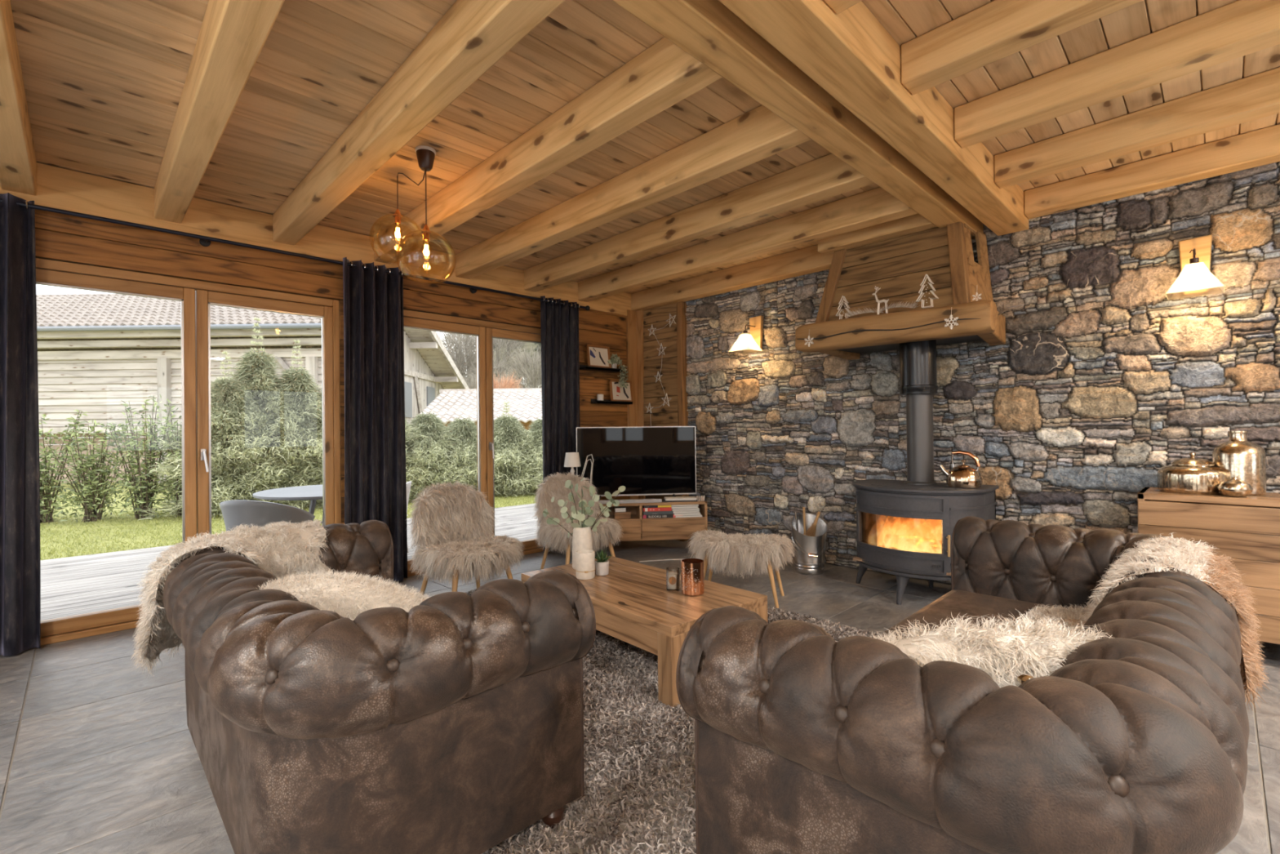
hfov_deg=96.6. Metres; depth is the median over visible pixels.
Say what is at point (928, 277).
tree
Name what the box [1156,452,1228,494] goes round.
lidded jar
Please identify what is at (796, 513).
tool
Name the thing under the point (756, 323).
wall lamp
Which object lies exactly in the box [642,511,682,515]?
book
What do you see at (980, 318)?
mantel beam
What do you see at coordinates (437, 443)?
shrub
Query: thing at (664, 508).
book
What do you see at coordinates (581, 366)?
shelf
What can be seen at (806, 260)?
joist
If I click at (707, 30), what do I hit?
beam
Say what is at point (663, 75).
joist
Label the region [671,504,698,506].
magazine
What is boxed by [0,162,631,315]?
beam
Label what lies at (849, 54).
beam
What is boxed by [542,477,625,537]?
eucalyptus branches
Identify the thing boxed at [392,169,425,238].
pendant lamp
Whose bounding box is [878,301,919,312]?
sprig
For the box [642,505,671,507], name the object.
book
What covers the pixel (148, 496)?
shrub
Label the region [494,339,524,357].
bare tree
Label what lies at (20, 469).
curtain
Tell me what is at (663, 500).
box
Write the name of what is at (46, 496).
shrub
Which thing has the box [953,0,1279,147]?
joist
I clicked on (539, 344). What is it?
conifer tree
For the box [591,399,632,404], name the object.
shelf
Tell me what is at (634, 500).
soundbar
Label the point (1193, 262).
socket
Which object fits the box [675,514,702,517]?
magazine
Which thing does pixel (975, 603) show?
seat cushion
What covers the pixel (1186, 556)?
sheepskin throw
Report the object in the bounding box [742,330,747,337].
socket
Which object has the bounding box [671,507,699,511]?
magazine
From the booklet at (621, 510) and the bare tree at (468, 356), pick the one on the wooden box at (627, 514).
the booklet at (621, 510)
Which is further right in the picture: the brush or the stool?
the brush
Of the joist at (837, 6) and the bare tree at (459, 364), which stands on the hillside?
the bare tree at (459, 364)
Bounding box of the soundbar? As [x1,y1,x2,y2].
[598,498,662,503]
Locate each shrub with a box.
[39,408,88,523]
[40,418,133,522]
[85,394,177,519]
[137,351,302,519]
[139,403,220,517]
[181,316,320,510]
[226,339,322,509]
[275,391,322,507]
[313,418,435,502]
[404,411,495,502]
[408,414,519,500]
[462,401,542,497]
[497,416,542,497]
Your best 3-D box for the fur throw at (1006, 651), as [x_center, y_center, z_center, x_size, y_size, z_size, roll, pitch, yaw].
[0.801,0.614,1.304,0.779,0.414,0.331,-1,0,0]
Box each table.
[252,484,323,526]
[521,555,767,707]
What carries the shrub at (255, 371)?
on the lawn
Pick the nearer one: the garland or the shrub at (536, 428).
the garland
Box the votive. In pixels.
[680,558,704,595]
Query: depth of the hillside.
94.38 m
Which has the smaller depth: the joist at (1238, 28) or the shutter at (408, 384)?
the joist at (1238, 28)
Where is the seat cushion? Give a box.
[880,590,1061,639]
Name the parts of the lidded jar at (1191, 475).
lid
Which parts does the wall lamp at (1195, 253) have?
arm, bulb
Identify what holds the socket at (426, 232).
attached to the pendant lamp at (425, 155)
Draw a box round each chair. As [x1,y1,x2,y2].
[219,499,315,531]
[405,480,526,595]
[406,480,411,552]
[532,471,622,568]
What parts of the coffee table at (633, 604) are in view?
leg, leg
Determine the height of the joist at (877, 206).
0.200 m
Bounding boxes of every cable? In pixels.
[581,453,593,484]
[639,558,684,561]
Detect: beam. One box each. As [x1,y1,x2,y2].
[612,0,983,239]
[718,0,1028,235]
[795,299,1005,359]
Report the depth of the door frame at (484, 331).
5.31 m
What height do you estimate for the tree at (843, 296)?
0.182 m
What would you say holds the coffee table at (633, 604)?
on the shaggy rug
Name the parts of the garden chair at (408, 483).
backrest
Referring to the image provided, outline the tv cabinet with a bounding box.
[595,498,707,555]
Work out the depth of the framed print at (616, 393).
6.41 m
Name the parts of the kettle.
spout, lid, handle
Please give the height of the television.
0.730 m
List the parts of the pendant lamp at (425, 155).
canopy plate, cord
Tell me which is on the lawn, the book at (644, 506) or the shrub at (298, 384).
the shrub at (298, 384)
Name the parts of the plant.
pot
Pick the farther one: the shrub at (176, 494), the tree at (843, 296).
the shrub at (176, 494)
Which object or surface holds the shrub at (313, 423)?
on the lawn
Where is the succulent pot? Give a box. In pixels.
[595,550,612,575]
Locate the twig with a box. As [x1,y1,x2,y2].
[997,303,1024,315]
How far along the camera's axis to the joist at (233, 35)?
2.35 m
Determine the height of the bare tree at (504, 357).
9.797 m
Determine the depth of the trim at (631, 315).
6.60 m
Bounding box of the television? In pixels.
[576,426,696,500]
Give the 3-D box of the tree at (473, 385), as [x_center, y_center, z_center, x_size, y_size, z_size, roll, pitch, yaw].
[-9.650,-0.723,32.564,3.161,4.933,2.996,0,0,-36]
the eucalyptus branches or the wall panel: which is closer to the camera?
the eucalyptus branches
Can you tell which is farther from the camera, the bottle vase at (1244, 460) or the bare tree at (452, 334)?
the bare tree at (452, 334)
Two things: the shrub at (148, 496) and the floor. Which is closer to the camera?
the floor
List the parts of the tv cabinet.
drawer, drawer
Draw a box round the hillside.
[84,340,541,451]
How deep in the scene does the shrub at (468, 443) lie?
11.34 m
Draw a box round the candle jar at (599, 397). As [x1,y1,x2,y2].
[596,394,603,400]
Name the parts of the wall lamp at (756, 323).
bulb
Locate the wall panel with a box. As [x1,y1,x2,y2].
[635,301,688,541]
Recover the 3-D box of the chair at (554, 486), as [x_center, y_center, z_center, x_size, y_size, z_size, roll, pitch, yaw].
[-0.533,0.820,4.868,0.750,0.849,0.762,0,-1,-41]
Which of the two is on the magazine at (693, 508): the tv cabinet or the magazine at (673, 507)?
the magazine at (673, 507)
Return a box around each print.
[585,344,611,368]
[608,379,633,402]
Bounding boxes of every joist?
[0,0,36,195]
[154,0,284,223]
[272,0,564,245]
[373,37,722,263]
[455,105,811,279]
[524,153,874,292]
[577,186,918,302]
[631,244,834,311]
[817,213,937,254]
[823,0,862,13]
[900,0,1143,94]
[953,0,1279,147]
[994,66,1279,188]
[1023,124,1279,218]
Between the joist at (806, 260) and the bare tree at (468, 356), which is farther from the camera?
the bare tree at (468, 356)
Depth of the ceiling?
2.72 m
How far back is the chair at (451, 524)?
3.90 m
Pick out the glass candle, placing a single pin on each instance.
(673, 579)
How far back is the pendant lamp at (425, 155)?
3.20 m
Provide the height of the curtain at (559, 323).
2.533 m
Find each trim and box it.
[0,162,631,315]
[626,309,638,499]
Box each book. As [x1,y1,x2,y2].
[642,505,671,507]
[642,506,671,511]
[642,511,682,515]
[642,513,681,518]
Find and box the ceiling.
[9,0,1279,293]
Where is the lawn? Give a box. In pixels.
[40,457,537,559]
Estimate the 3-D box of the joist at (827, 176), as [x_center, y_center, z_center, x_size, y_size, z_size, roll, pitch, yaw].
[0.100,-1.470,4.436,0.137,0.200,3.433,0,-1,-44]
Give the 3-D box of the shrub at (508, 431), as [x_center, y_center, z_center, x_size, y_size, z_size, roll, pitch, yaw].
[-2.774,0.542,12.091,2.579,2.181,2.552,-1,0,0]
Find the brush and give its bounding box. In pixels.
[804,511,820,536]
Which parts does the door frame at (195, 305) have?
sash rail, sash, handle, sash, sash rail, frame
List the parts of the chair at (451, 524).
leg, backrest, leg, seat, leg, leg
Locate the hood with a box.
[814,222,993,353]
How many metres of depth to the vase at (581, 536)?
3.46 m
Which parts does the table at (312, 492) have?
leg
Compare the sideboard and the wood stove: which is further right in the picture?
the sideboard
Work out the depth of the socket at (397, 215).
3.48 m
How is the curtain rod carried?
attached to the wall at (59, 237)
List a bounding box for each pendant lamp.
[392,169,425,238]
[414,145,435,256]
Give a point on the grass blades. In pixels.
(99, 521)
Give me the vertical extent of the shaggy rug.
0.040 m
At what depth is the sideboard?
2.88 m
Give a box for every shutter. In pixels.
[404,381,412,417]
[426,386,435,406]
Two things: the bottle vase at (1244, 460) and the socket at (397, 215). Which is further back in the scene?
the socket at (397, 215)
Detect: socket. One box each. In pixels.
[392,208,402,224]
[421,224,431,241]
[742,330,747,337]
[1188,257,1199,269]
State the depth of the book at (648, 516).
5.44 m
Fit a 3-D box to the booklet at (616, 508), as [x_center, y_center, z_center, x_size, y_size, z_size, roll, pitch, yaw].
[-0.195,0.787,5.543,0.100,0.016,0.160,-1,0,-6]
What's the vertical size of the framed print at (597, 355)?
0.251 m
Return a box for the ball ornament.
[1217,476,1253,497]
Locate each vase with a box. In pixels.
[572,526,592,569]
[1212,431,1266,495]
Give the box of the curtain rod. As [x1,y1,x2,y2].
[0,198,590,310]
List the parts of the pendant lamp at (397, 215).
cord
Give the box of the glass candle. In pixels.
[666,567,679,591]
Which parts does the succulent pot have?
pot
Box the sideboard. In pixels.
[1137,486,1279,644]
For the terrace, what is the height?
0.030 m
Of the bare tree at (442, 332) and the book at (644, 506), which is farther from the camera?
the bare tree at (442, 332)
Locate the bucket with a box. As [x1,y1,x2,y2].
[791,513,827,574]
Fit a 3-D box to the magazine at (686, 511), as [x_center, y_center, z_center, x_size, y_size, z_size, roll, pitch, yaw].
[0.435,0.816,5.568,0.256,0.018,0.200,-1,0,-6]
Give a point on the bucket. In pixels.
(809, 558)
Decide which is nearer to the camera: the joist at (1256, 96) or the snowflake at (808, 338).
the joist at (1256, 96)
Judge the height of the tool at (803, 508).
0.520 m
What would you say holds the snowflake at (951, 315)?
hanging from the mantel beam at (980, 318)
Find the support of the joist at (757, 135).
attached to the ceiling
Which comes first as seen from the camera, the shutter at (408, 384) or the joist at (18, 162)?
the joist at (18, 162)
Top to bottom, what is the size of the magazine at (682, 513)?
0.018 m
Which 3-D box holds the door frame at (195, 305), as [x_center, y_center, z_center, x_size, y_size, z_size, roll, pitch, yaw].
[-2.969,0.139,3.838,1.750,2.245,0.159,0,-1,-44]
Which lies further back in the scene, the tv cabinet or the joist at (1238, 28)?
the tv cabinet
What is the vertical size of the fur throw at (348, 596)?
0.380 m
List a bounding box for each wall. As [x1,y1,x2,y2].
[34,208,628,524]
[652,161,1279,583]
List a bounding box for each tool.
[794,511,799,532]
[802,506,805,534]
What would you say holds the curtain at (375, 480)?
hanging from the curtain rod
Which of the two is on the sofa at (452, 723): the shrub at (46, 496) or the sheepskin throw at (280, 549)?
the sheepskin throw at (280, 549)
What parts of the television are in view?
casing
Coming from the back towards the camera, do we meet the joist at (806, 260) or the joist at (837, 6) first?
the joist at (806, 260)
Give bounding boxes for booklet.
[613,506,626,510]
[613,507,626,511]
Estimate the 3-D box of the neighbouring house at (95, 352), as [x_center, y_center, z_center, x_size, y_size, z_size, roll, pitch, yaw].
[-17.542,-1.352,20.958,19.950,6.204,11.734,-1,0,0]
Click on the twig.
(1006, 308)
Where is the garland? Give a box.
[645,313,675,426]
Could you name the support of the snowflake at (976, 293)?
on the mantel beam at (980, 318)
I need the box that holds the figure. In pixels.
[871,285,888,314]
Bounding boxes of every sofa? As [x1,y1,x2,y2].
[160,520,595,853]
[675,515,1248,853]
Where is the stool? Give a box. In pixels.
[685,528,796,608]
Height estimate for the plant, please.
0.393 m
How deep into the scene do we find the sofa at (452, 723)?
1.42 m
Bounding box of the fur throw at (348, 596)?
[256,568,431,620]
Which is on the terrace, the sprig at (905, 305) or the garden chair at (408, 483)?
the garden chair at (408, 483)
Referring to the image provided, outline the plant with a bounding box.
[607,352,628,388]
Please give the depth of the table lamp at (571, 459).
5.44 m
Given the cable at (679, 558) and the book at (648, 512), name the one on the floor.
the cable at (679, 558)
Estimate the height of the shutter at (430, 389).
1.300 m
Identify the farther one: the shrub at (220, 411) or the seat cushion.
the shrub at (220, 411)
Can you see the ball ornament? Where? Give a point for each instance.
(1234, 486)
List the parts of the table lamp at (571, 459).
lamp shade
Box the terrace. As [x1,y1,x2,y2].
[40,503,541,621]
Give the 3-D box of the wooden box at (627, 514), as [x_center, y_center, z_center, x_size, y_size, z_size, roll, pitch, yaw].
[-0.174,0.845,5.519,0.155,0.060,0.150,-1,0,-6]
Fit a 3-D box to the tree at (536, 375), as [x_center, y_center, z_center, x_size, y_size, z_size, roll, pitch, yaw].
[-6.507,-1.757,35.360,4.466,6.971,4.233,0,0,-36]
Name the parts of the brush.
handle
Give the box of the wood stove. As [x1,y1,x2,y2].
[852,339,999,604]
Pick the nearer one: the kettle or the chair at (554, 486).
the kettle
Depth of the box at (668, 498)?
5.48 m
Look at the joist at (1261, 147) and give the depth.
3.39 m
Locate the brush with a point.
(811, 531)
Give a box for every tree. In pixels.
[437,332,476,381]
[440,332,497,382]
[442,332,476,376]
[445,333,475,373]
[462,357,511,388]
[462,373,476,388]
[468,336,524,376]
[493,370,524,388]
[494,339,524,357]
[499,342,541,388]
[533,342,541,351]
[835,295,850,319]
[915,274,938,308]
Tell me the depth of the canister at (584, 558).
3.24 m
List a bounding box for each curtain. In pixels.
[0,192,40,655]
[342,257,407,581]
[540,295,580,552]
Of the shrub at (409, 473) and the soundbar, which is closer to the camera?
the soundbar
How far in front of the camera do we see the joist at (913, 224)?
4.20 m
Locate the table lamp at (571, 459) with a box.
[564,452,581,475]
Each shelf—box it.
[579,364,622,372]
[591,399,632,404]
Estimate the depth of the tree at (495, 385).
28.89 m
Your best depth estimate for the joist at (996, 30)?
2.16 m
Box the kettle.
[938,450,982,488]
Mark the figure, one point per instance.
(878, 301)
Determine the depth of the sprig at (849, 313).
4.14 m
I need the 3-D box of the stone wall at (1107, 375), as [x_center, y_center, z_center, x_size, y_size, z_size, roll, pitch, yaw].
[2.950,-0.207,3.875,0.261,2.800,8.600,0,-1,-44]
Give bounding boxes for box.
[613,510,631,518]
[662,498,697,502]
[664,496,696,500]
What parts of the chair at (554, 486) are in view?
leg, backrest, leg, seat, leg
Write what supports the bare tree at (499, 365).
on the hillside
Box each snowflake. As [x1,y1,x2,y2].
[804,329,813,346]
[944,308,958,328]
[972,290,982,301]
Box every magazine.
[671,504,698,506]
[671,506,697,508]
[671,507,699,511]
[673,510,699,513]
[674,512,700,515]
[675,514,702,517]
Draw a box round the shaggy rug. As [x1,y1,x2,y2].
[463,588,881,853]
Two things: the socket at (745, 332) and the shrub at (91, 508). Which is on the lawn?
the shrub at (91, 508)
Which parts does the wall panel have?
edge trim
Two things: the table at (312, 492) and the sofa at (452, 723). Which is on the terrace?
the table at (312, 492)
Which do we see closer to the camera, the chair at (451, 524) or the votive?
the votive
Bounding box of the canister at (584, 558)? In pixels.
[575,549,595,579]
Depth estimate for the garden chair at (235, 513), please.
4.34 m
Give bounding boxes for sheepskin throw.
[131,518,333,677]
[1013,532,1269,711]
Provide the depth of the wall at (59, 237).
4.22 m
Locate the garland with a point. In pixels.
(673, 320)
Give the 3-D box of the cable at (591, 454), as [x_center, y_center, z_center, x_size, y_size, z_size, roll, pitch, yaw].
[-0.505,0.481,5.475,0.122,0.438,0.018,-1,0,-6]
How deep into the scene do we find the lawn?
8.26 m
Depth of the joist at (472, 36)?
2.45 m
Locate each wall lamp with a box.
[742,315,763,351]
[1177,235,1212,295]
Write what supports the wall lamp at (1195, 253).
attached to the stone wall at (1107, 375)
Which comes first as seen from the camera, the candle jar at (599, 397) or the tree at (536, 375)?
the candle jar at (599, 397)
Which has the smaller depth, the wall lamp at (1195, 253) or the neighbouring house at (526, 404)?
the wall lamp at (1195, 253)
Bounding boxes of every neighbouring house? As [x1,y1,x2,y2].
[36,293,469,483]
[413,387,542,470]
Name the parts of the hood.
corner post, corner post, panel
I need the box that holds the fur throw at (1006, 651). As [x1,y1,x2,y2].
[870,610,1111,688]
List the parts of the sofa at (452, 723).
backrest, armrest, panel, arm, armrest, arm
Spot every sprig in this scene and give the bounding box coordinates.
[844,306,883,316]
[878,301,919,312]
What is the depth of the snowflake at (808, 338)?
4.32 m
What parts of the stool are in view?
leg, leg, seat, leg, leg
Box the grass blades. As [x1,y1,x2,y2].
[40,493,537,559]
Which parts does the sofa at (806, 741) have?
arm, panel, armrest, arm, armrest, backrest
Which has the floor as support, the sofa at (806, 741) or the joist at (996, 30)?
the sofa at (806, 741)
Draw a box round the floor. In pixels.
[0,539,1279,853]
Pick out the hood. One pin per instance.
(898, 266)
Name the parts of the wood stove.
leg, glass, moulding, leg, door, plate, leg, handle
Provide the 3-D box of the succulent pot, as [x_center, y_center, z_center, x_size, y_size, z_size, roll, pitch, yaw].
[-0.228,0.792,3.349,0.122,0.147,0.132,-1,0,11]

